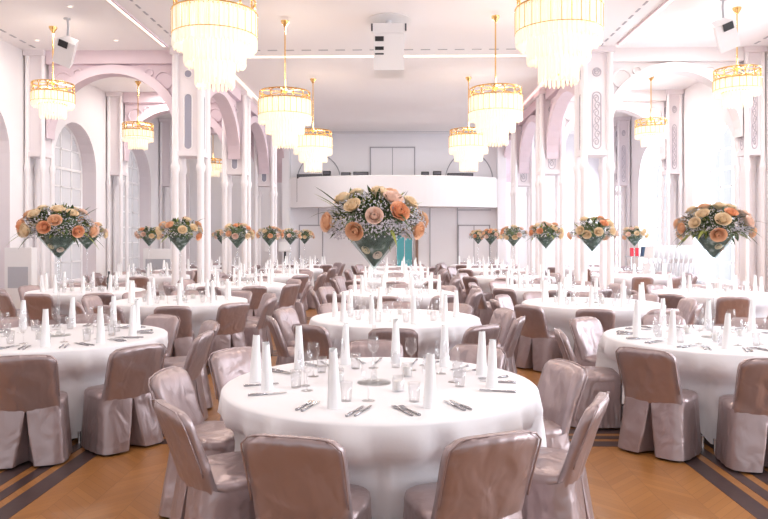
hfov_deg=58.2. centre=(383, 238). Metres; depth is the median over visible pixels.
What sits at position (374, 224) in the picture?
flower bouquet
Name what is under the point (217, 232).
flower bouquet
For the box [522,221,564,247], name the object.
flower bouquet
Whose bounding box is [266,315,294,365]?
banquet chair
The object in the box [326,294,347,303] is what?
banquet chair
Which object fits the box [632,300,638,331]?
napkin
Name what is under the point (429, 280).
napkin
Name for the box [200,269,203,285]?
napkin
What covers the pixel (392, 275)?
banquet chair
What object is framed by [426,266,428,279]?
napkin
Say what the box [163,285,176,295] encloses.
banquet chair
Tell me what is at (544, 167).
pillar
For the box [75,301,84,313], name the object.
banquet chair
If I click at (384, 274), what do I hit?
napkin
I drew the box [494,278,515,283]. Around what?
banquet chair
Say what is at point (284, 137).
diffuser
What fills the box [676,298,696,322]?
banquet chair
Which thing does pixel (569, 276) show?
napkin
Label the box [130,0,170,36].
trim
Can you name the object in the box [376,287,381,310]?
napkin
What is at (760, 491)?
trim
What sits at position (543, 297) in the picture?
napkin
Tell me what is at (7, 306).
banquet chair
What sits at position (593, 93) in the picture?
pillar
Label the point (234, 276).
napkin
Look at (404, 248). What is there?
door
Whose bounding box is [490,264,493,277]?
napkin
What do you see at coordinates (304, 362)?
fork
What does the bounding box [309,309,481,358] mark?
tablecloth
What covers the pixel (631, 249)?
carton
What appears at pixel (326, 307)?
banquet chair
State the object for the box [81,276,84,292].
napkin
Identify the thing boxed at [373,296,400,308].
banquet chair
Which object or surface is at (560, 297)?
napkin
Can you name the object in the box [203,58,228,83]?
diffuser
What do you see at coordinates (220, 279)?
banquet chair
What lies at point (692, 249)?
folding chair
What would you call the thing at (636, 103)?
wall
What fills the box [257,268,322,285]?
tablecloth
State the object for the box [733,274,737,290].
napkin
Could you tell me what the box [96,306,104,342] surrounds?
napkin
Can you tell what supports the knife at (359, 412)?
on the tablecloth at (390, 451)
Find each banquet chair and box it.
[0,288,27,317]
[0,292,28,324]
[0,317,28,328]
[0,354,72,468]
[18,285,39,308]
[24,294,68,325]
[66,313,109,323]
[67,283,90,287]
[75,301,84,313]
[78,343,166,455]
[81,295,102,312]
[82,293,113,310]
[84,275,90,283]
[91,273,101,286]
[93,305,126,323]
[95,276,112,286]
[113,282,136,287]
[122,291,146,298]
[129,277,148,289]
[142,314,179,357]
[146,271,163,273]
[148,366,234,517]
[151,399,255,518]
[154,306,194,356]
[161,319,219,407]
[162,330,214,419]
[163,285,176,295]
[170,290,198,295]
[177,279,194,289]
[186,271,194,279]
[192,270,196,282]
[196,286,221,295]
[206,302,249,365]
[208,346,261,420]
[209,278,230,281]
[221,275,236,280]
[231,290,252,311]
[240,433,371,518]
[241,286,266,315]
[244,297,276,353]
[246,293,275,346]
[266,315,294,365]
[272,284,299,320]
[273,307,299,346]
[286,279,301,298]
[291,275,308,309]
[292,324,340,360]
[295,281,310,323]
[299,271,312,280]
[306,274,324,308]
[309,272,326,287]
[310,290,319,314]
[314,268,335,286]
[318,286,334,303]
[318,302,347,313]
[320,265,331,271]
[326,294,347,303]
[330,278,339,293]
[333,262,341,273]
[334,264,344,277]
[334,276,346,291]
[344,271,351,279]
[345,280,359,290]
[347,284,370,289]
[349,339,402,357]
[351,266,356,274]
[355,264,363,271]
[368,328,417,357]
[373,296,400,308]
[382,301,410,308]
[386,281,406,287]
[389,274,403,276]
[391,284,415,288]
[403,430,541,518]
[422,280,442,288]
[429,266,435,272]
[429,295,453,309]
[434,265,439,274]
[436,285,456,291]
[437,264,448,284]
[437,324,501,358]
[441,271,446,284]
[442,268,450,284]
[447,266,456,279]
[447,303,473,314]
[449,276,459,284]
[449,344,505,369]
[452,274,465,302]
[452,278,460,289]
[456,265,466,269]
[458,269,473,276]
[458,273,468,288]
[462,276,490,302]
[465,288,481,303]
[468,282,489,315]
[469,291,482,315]
[471,285,492,324]
[489,280,505,298]
[489,299,519,361]
[489,308,514,346]
[492,288,518,305]
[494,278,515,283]
[495,270,510,274]
[495,294,515,321]
[498,316,525,373]
[513,272,530,274]
[514,304,562,370]
[522,292,541,300]
[522,391,609,518]
[524,280,539,283]
[537,358,587,449]
[546,273,560,283]
[548,267,554,272]
[548,290,572,297]
[554,328,621,427]
[569,316,603,365]
[572,281,591,285]
[573,309,614,363]
[574,292,603,296]
[587,268,591,282]
[589,271,598,286]
[598,289,612,297]
[607,283,620,297]
[615,347,703,461]
[618,271,636,273]
[626,290,637,298]
[630,294,659,302]
[631,277,653,293]
[641,314,685,324]
[645,284,666,293]
[646,308,679,314]
[657,293,699,324]
[672,276,685,288]
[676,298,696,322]
[681,273,692,284]
[686,284,711,288]
[686,303,702,324]
[691,275,698,283]
[712,296,750,325]
[713,358,767,472]
[731,317,767,329]
[738,286,758,290]
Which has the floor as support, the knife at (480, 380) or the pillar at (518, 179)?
the pillar at (518, 179)
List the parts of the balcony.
hand rail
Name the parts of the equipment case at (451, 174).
plate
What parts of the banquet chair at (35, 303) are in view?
backrest, seat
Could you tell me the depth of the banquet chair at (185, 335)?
8.33 m
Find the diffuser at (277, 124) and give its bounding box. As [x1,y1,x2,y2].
[271,116,299,131]
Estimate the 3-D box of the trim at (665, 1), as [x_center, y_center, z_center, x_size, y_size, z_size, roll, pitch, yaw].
[4.591,-3.985,4.014,0.036,0.030,20.200,0,0,1]
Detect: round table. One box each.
[7,329,117,343]
[292,367,461,401]
[655,330,761,345]
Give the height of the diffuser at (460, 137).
0.330 m
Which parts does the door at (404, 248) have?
post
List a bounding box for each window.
[55,125,81,281]
[123,149,139,272]
[652,152,665,262]
[710,125,734,282]
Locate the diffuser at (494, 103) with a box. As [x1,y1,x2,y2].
[481,94,509,113]
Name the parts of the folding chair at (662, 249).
seat, backrest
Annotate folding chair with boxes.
[641,245,654,273]
[648,245,659,271]
[653,245,664,272]
[658,245,669,271]
[663,245,674,272]
[668,245,679,275]
[673,245,684,275]
[678,245,689,274]
[683,245,694,272]
[688,245,699,277]
[695,245,704,282]
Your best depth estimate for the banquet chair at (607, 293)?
11.02 m
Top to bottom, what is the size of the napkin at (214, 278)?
0.296 m
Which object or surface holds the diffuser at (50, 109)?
attached to the chandelier at (56, 102)
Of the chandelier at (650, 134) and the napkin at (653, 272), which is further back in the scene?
the chandelier at (650, 134)
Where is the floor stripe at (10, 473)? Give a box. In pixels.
[0,438,76,485]
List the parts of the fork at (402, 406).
handle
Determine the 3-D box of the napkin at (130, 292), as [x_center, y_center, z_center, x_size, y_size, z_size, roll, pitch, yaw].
[-3.377,0.699,9.182,0.070,0.300,0.072,0,0,25]
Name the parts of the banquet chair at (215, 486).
backrest, seat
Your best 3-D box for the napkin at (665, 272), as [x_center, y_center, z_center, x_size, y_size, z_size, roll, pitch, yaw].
[6.354,0.698,15.594,0.072,0.300,0.071,1,0,-7]
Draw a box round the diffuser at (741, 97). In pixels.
[729,91,747,104]
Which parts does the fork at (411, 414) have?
handle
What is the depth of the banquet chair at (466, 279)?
14.80 m
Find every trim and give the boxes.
[0,29,35,47]
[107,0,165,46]
[110,0,167,46]
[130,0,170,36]
[157,439,617,446]
[163,434,618,438]
[235,75,257,100]
[247,55,525,57]
[257,49,515,50]
[298,157,492,176]
[318,208,490,266]
[427,131,475,131]
[523,80,547,105]
[569,429,619,433]
[601,1,648,45]
[617,0,668,44]
[620,0,672,43]
[684,456,767,518]
[700,449,767,500]
[701,434,767,484]
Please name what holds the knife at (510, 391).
on the tablecloth at (390, 451)
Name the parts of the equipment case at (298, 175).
plate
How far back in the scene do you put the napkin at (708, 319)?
6.53 m
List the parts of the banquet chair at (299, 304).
backrest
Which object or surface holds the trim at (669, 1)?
attached to the ceiling
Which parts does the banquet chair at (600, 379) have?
backrest, seat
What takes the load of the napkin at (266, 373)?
on the tablecloth at (390, 451)
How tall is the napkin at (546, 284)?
0.284 m
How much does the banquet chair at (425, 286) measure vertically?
0.782 m
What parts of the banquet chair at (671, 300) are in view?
backrest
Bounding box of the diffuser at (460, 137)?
[457,134,482,148]
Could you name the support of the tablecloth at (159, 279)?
on the round table
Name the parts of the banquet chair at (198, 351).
backrest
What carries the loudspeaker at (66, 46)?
attached to the ceiling
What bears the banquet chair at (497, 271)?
on the floor
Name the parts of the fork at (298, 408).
handle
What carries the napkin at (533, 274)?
on the tablecloth at (483, 281)
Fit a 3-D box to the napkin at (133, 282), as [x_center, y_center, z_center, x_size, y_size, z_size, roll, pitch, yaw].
[-3.480,0.710,9.556,0.072,0.275,0.071,1,-1,14]
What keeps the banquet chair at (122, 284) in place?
on the floor
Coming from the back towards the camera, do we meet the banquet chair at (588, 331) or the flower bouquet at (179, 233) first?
the flower bouquet at (179, 233)
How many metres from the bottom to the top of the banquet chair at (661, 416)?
0.806 m
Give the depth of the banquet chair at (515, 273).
16.76 m
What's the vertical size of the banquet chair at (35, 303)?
0.782 m
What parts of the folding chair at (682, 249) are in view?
seat, backrest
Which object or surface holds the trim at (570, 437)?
on the floor
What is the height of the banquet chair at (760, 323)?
0.806 m
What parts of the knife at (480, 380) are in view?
handle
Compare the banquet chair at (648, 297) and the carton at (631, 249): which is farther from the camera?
the carton at (631, 249)
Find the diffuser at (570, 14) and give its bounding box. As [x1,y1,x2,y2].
[525,0,591,41]
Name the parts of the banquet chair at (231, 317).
backrest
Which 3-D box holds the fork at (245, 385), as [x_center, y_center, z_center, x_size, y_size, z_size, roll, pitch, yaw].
[-0.711,0.842,3.993,0.200,0.016,0.024,0,0,-17]
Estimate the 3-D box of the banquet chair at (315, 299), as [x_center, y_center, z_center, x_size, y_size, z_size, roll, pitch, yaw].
[-0.885,1.191,10.826,0.556,0.782,0.538,0,0,-8]
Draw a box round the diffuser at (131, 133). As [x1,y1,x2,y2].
[127,129,145,137]
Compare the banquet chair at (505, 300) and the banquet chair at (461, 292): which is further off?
the banquet chair at (461, 292)
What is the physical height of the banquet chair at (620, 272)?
0.782 m
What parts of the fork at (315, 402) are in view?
handle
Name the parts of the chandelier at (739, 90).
hanging rod, gold wire frame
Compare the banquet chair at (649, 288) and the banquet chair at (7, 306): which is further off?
the banquet chair at (649, 288)
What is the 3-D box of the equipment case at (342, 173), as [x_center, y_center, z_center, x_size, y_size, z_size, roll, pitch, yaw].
[-1.402,-1.913,25.451,0.340,1.067,0.335,0,0,1]
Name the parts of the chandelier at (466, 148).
hanging rod, gold wire frame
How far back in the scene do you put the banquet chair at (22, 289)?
11.78 m
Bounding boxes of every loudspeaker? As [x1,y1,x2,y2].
[52,17,78,68]
[711,0,739,53]
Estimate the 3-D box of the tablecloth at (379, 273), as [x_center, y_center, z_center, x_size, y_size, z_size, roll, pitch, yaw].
[0.287,1.204,17.801,1.835,0.712,1.838,0,0,20]
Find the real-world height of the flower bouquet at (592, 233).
0.471 m
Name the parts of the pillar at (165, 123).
panel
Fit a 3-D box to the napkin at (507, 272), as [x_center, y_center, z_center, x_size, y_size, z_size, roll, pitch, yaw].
[2.171,0.705,12.143,0.072,0.286,0.071,0,0,-10]
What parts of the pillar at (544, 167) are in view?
panel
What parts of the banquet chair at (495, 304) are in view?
backrest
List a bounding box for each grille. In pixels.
[8,267,27,287]
[145,259,169,271]
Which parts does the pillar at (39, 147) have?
panel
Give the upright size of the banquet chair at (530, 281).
0.782 m
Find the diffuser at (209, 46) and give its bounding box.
[193,37,236,63]
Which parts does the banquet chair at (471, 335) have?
backrest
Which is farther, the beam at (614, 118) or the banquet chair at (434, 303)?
the beam at (614, 118)
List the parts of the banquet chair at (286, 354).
backrest, seat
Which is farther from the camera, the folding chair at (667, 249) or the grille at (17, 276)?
the folding chair at (667, 249)
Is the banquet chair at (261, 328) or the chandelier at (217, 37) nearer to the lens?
the chandelier at (217, 37)
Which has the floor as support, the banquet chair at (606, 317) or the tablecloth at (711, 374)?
the banquet chair at (606, 317)
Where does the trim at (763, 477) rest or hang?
on the floor
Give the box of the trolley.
[625,256,643,270]
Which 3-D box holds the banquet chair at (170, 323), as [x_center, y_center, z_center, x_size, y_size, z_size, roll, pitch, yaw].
[-2.424,1.197,7.027,0.536,0.806,0.584,0,0,23]
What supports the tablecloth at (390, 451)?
on the round table at (376, 381)
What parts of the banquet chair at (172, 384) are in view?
backrest, seat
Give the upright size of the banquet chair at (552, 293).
0.782 m
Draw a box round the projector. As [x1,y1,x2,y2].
[366,13,411,77]
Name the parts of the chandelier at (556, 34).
gold wire frame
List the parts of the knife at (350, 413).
handle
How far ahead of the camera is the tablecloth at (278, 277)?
15.60 m
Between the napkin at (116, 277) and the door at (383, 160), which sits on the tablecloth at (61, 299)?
the napkin at (116, 277)
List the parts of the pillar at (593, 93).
panel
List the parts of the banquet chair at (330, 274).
backrest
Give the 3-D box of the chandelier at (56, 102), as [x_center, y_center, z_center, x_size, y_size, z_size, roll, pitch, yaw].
[-6.246,-3.133,13.020,0.775,1.734,0.775,0,0,-2]
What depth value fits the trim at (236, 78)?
18.20 m
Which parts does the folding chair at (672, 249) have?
seat, backrest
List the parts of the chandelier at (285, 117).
hanging rod, gold wire frame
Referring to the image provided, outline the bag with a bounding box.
[640,247,644,255]
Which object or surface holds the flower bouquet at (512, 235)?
in the vase
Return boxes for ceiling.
[0,0,767,133]
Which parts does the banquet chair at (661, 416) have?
backrest, seat, leg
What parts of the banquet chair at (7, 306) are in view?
backrest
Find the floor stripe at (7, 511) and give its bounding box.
[0,366,211,518]
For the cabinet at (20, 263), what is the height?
1.430 m
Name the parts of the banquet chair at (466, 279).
backrest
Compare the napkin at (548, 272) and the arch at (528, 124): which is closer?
the napkin at (548, 272)
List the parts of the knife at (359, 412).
handle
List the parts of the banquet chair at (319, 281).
backrest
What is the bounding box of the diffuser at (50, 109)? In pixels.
[44,103,61,115]
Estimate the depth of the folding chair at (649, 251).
17.57 m
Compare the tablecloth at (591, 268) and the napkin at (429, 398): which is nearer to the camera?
the napkin at (429, 398)
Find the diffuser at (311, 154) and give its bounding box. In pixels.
[305,151,319,157]
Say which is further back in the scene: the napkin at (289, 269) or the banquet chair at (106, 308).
the napkin at (289, 269)
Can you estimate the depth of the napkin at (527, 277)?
12.74 m
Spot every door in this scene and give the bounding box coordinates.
[299,225,322,263]
[370,147,414,174]
[396,235,417,265]
[458,225,489,263]
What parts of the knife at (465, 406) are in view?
handle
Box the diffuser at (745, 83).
[720,77,753,93]
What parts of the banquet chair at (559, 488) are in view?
seat, backrest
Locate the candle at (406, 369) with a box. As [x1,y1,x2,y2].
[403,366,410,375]
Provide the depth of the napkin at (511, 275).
12.55 m
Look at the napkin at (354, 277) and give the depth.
11.01 m
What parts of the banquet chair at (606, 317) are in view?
backrest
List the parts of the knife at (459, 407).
handle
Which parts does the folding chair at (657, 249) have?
backrest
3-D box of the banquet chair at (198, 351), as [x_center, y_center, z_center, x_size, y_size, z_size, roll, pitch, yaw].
[-1.786,1.197,5.963,0.584,0.806,0.536,0,0,3]
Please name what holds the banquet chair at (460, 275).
on the floor
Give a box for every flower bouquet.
[10,203,102,256]
[77,222,107,248]
[134,226,161,245]
[154,216,204,250]
[212,229,221,243]
[219,222,254,247]
[256,225,283,245]
[280,228,301,244]
[297,229,314,243]
[311,185,428,265]
[469,229,483,243]
[479,228,499,244]
[498,225,527,245]
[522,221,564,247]
[567,216,620,250]
[621,225,648,245]
[673,202,766,257]
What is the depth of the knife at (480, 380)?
4.06 m
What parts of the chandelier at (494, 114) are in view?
hanging rod, gold wire frame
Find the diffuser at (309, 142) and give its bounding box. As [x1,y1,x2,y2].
[299,136,324,149]
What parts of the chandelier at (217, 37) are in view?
gold wire frame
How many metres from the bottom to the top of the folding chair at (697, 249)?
0.953 m
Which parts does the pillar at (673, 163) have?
panel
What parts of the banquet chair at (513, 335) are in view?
backrest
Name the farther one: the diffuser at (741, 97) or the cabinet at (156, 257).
the cabinet at (156, 257)
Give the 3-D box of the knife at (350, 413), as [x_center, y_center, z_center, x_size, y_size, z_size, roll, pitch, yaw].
[-0.141,0.841,3.383,0.018,0.016,0.210,0,0,21]
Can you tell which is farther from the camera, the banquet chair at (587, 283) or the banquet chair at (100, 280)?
the banquet chair at (100, 280)
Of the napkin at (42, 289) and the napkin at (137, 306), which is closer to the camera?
the napkin at (137, 306)
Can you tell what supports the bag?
on the trolley
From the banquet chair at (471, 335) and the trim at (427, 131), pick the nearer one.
the banquet chair at (471, 335)
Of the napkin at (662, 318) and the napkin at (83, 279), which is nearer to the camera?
the napkin at (662, 318)
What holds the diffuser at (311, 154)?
attached to the chandelier at (312, 149)
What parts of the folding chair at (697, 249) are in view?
seat, backrest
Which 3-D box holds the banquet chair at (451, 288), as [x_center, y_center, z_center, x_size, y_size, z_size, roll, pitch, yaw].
[0.935,1.191,11.814,0.538,0.782,0.556,0,0,44]
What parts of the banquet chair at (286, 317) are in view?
seat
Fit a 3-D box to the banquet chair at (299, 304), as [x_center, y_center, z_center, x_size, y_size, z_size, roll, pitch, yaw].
[-1.658,1.191,13.069,0.556,0.782,0.538,0,0,-7]
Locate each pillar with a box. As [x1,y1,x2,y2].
[23,50,55,288]
[106,92,128,275]
[159,118,171,248]
[170,48,211,289]
[221,90,251,274]
[253,134,277,268]
[510,122,534,274]
[534,89,565,283]
[573,46,615,288]
[613,117,630,267]
[660,89,683,262]
[734,46,766,291]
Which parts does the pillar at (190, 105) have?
panel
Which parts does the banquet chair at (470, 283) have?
backrest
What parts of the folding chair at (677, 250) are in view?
seat, backrest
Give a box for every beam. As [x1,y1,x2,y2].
[123,92,221,161]
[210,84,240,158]
[210,125,253,161]
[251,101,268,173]
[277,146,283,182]
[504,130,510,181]
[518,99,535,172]
[534,117,616,174]
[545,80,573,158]
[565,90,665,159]
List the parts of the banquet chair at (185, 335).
backrest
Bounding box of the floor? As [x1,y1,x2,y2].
[0,308,767,518]
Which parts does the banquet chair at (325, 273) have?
backrest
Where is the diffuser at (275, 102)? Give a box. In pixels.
[270,97,304,120]
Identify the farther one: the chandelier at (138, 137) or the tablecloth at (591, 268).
the tablecloth at (591, 268)
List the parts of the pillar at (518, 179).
panel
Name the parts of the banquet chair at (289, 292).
backrest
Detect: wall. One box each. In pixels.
[0,39,189,288]
[190,133,616,278]
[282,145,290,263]
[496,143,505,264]
[620,46,767,291]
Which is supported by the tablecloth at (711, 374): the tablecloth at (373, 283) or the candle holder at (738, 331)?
the candle holder at (738, 331)
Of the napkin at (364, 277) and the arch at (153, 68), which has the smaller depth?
the napkin at (364, 277)
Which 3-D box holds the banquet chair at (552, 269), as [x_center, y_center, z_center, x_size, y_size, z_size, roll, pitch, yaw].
[4.992,1.191,19.681,0.556,0.782,0.538,0,0,-25]
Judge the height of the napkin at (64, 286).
0.291 m
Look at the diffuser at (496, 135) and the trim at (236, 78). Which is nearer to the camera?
the diffuser at (496, 135)
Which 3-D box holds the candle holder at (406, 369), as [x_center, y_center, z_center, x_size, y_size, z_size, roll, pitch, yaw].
[0.141,0.805,4.260,0.068,0.085,0.067,0,0,1]
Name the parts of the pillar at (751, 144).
panel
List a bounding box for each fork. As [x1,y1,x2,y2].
[244,383,278,386]
[295,400,314,410]
[301,401,319,411]
[304,362,326,366]
[392,405,412,415]
[398,405,420,415]
[479,375,507,378]
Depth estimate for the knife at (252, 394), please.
3.74 m
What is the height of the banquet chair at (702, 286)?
0.782 m
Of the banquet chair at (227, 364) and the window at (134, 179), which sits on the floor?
the banquet chair at (227, 364)
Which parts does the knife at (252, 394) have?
handle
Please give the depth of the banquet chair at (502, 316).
7.73 m
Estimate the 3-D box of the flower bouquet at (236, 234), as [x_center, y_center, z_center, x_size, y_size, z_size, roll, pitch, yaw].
[-2.768,-0.077,12.996,0.647,0.478,0.731,0,0,-26]
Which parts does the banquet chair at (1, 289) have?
backrest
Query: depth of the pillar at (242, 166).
18.65 m
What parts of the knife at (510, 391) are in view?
handle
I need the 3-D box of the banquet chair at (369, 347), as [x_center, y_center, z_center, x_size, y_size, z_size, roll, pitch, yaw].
[-0.062,1.197,5.174,0.536,0.806,0.584,0,0,-3]
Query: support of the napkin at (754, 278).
on the tablecloth at (761, 301)
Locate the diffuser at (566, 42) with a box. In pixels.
[536,29,582,59]
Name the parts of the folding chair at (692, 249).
seat, backrest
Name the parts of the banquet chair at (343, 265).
backrest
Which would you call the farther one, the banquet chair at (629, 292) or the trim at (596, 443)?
the banquet chair at (629, 292)
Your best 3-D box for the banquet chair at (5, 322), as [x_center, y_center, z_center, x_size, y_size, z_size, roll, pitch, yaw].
[-3.644,1.197,6.786,0.584,0.806,0.536,0,0,41]
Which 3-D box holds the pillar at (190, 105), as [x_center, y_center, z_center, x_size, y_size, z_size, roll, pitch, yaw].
[-4.122,-1.200,14.780,0.800,5.600,0.760,0,0,1]
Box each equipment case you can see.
[297,174,322,177]
[323,171,330,175]
[341,172,350,175]
[353,172,368,174]
[433,171,440,174]
[447,173,472,175]
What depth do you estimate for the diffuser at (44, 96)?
12.74 m
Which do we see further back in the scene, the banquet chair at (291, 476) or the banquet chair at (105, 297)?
the banquet chair at (105, 297)
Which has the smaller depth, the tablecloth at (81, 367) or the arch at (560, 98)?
the tablecloth at (81, 367)
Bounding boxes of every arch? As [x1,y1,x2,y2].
[46,50,171,139]
[613,47,743,137]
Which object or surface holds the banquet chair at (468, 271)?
on the floor
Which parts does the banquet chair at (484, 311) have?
backrest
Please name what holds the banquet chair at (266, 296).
on the floor
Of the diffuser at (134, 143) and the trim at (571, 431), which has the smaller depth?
the trim at (571, 431)
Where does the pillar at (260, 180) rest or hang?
on the floor
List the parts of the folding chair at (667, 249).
backrest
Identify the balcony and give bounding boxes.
[289,175,497,207]
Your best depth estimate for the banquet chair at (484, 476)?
2.86 m
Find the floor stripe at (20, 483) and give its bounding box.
[0,443,81,500]
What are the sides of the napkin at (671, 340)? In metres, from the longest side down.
0.275 x 0.072 x 0.071 m
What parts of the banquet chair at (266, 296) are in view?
seat, backrest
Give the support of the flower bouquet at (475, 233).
in the vase
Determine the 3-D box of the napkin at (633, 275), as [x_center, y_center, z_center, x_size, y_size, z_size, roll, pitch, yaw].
[5.563,0.700,15.364,0.071,0.296,0.072,-1,-1,1]
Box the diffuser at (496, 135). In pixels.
[489,125,503,141]
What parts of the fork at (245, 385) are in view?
handle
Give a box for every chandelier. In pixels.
[30,26,75,119]
[122,81,153,150]
[171,0,257,91]
[211,157,221,176]
[258,20,311,148]
[293,78,332,172]
[449,77,487,171]
[468,15,522,146]
[514,0,603,88]
[634,76,667,146]
[712,6,761,109]
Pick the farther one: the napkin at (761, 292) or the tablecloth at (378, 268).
the tablecloth at (378, 268)
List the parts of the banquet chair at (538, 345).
backrest, seat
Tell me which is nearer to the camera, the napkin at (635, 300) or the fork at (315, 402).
the fork at (315, 402)
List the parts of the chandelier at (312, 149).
hanging rod, gold wire frame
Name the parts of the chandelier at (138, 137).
hanging rod, gold wire frame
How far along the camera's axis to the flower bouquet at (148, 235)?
15.86 m
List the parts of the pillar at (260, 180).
panel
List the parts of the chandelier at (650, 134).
hanging rod, gold wire frame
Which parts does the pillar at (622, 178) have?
panel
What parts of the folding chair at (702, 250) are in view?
seat, backrest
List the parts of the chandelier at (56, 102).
hanging rod, gold wire frame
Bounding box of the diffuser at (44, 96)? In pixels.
[37,90,67,105]
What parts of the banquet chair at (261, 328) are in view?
seat, backrest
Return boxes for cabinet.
[5,247,36,308]
[143,249,171,271]
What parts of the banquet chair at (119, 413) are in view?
leg, seat, backrest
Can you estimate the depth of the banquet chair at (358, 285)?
12.10 m
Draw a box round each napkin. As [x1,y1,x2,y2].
[19,300,26,329]
[40,275,44,291]
[40,309,49,346]
[44,273,48,289]
[53,275,57,293]
[62,272,66,288]
[68,297,75,326]
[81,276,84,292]
[90,272,94,287]
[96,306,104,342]
[108,274,111,291]
[109,296,116,326]
[114,271,117,287]
[117,264,119,275]
[125,274,128,289]
[127,280,132,302]
[128,304,136,335]
[132,263,134,274]
[132,280,134,299]
[134,299,140,329]
[146,264,149,276]
[147,282,151,304]
[151,277,155,297]
[165,264,168,276]
[177,283,181,304]
[180,277,183,295]
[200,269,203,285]
[205,278,209,296]
[210,281,214,302]
[213,268,215,282]
[216,271,219,286]
[224,279,228,297]
[226,281,231,300]
[232,268,235,281]
[237,270,240,286]
[249,335,260,381]
[254,268,256,281]
[259,271,262,285]
[261,342,273,390]
[267,267,269,282]
[270,269,273,283]
[288,263,290,275]
[293,262,295,273]
[294,325,304,369]
[327,348,341,409]
[332,291,337,316]
[340,292,345,321]
[340,323,349,364]
[347,289,352,312]
[352,274,356,291]
[360,275,363,293]
[363,272,366,290]
[367,267,370,280]
[369,294,375,324]
[370,266,372,278]
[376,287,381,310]
[381,276,384,295]
[383,272,386,288]
[390,319,400,363]
[403,268,406,281]
[408,272,410,288]
[409,276,413,295]
[410,295,417,324]
[411,287,414,295]
[421,267,423,280]
[422,353,436,408]
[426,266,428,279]
[428,275,431,293]
[430,272,432,290]
[437,274,440,291]
[439,289,443,313]
[439,324,449,366]
[441,294,447,321]
[453,290,458,316]
[476,331,486,375]
[483,265,485,276]
[485,339,497,387]
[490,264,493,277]
[505,271,508,286]
[510,269,513,285]
[517,273,521,288]
[525,270,528,284]
[532,263,534,275]
[540,272,543,289]
[541,280,546,302]
[545,280,548,299]
[547,269,550,284]
[558,282,562,305]
[562,277,566,298]
[566,274,568,289]
[568,270,571,285]
[581,273,584,288]
[588,285,593,307]
[593,278,597,298]
[615,263,617,275]
[620,283,625,307]
[632,264,635,276]
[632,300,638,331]
[633,302,640,336]
[638,284,643,305]
[641,282,644,302]
[652,264,654,276]
[659,298,666,327]
[663,263,666,276]
[667,310,676,344]
[668,274,672,292]
[681,272,685,289]
[687,275,691,294]
[704,299,711,328]
[706,273,710,289]
[717,277,721,295]
[721,313,730,349]
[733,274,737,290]
[744,276,748,295]
[747,299,755,331]
[752,275,757,292]
[759,276,763,294]
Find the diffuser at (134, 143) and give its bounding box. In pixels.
[131,139,143,146]
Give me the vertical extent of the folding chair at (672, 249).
0.953 m
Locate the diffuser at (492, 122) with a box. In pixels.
[486,113,508,128]
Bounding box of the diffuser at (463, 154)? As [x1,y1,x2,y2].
[460,151,476,157]
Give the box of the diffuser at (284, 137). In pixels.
[279,128,290,143]
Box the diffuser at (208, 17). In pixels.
[182,3,246,46]
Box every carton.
[630,248,633,255]
[635,248,638,255]
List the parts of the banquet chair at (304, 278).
backrest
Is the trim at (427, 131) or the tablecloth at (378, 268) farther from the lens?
the trim at (427, 131)
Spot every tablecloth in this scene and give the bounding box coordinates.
[0,323,167,438]
[24,287,144,316]
[107,274,189,295]
[109,295,247,337]
[153,268,221,274]
[185,281,285,301]
[213,265,239,270]
[217,357,546,518]
[231,273,308,283]
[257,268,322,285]
[278,264,332,267]
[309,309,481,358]
[340,288,453,309]
[356,277,437,288]
[362,270,426,277]
[368,266,425,270]
[448,264,506,273]
[456,268,523,275]
[473,275,555,298]
[491,284,599,303]
[522,297,665,349]
[565,267,622,276]
[592,274,674,298]
[595,325,767,443]
[651,289,767,324]
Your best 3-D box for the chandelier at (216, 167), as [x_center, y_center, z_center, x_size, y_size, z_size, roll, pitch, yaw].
[-6.276,-3.133,25.323,0.775,1.734,0.775,0,0,9]
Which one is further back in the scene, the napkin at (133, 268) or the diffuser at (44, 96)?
the napkin at (133, 268)
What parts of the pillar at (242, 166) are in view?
panel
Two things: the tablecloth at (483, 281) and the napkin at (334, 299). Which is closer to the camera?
the napkin at (334, 299)
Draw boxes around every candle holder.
[35,330,40,338]
[86,325,93,332]
[339,371,342,380]
[393,380,402,390]
[401,362,410,375]
[684,326,690,332]
[712,334,718,340]
[736,327,743,335]
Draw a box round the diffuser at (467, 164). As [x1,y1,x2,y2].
[463,160,473,168]
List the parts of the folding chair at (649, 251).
seat, frame, backrest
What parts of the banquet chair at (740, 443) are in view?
leg, seat, backrest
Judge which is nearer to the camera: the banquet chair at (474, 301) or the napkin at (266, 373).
the napkin at (266, 373)
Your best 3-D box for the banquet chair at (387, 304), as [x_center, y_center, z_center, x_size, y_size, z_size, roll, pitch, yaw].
[0.145,1.197,8.561,0.536,0.806,0.584,0,0,4]
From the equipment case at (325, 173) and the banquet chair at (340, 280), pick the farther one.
the equipment case at (325, 173)
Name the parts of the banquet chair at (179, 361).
seat, backrest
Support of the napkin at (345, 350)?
on the tablecloth at (390, 451)
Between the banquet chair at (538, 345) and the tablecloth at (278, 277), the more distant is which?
the tablecloth at (278, 277)
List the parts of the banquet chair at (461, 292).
backrest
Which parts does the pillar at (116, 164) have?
panel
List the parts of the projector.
ceiling plate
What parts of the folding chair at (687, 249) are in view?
seat, backrest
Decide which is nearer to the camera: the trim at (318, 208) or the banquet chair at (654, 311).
the banquet chair at (654, 311)
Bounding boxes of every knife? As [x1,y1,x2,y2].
[248,392,286,395]
[272,368,293,372]
[345,405,363,416]
[354,405,371,416]
[444,400,465,410]
[449,400,471,409]
[479,389,515,392]
[480,380,515,382]
[627,338,651,339]
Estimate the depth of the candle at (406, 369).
4.24 m
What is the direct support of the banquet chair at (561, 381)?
on the floor
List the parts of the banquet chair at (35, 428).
backrest, seat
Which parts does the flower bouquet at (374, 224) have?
blade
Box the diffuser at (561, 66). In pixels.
[545,50,571,80]
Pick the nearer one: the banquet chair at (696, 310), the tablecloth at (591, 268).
the banquet chair at (696, 310)

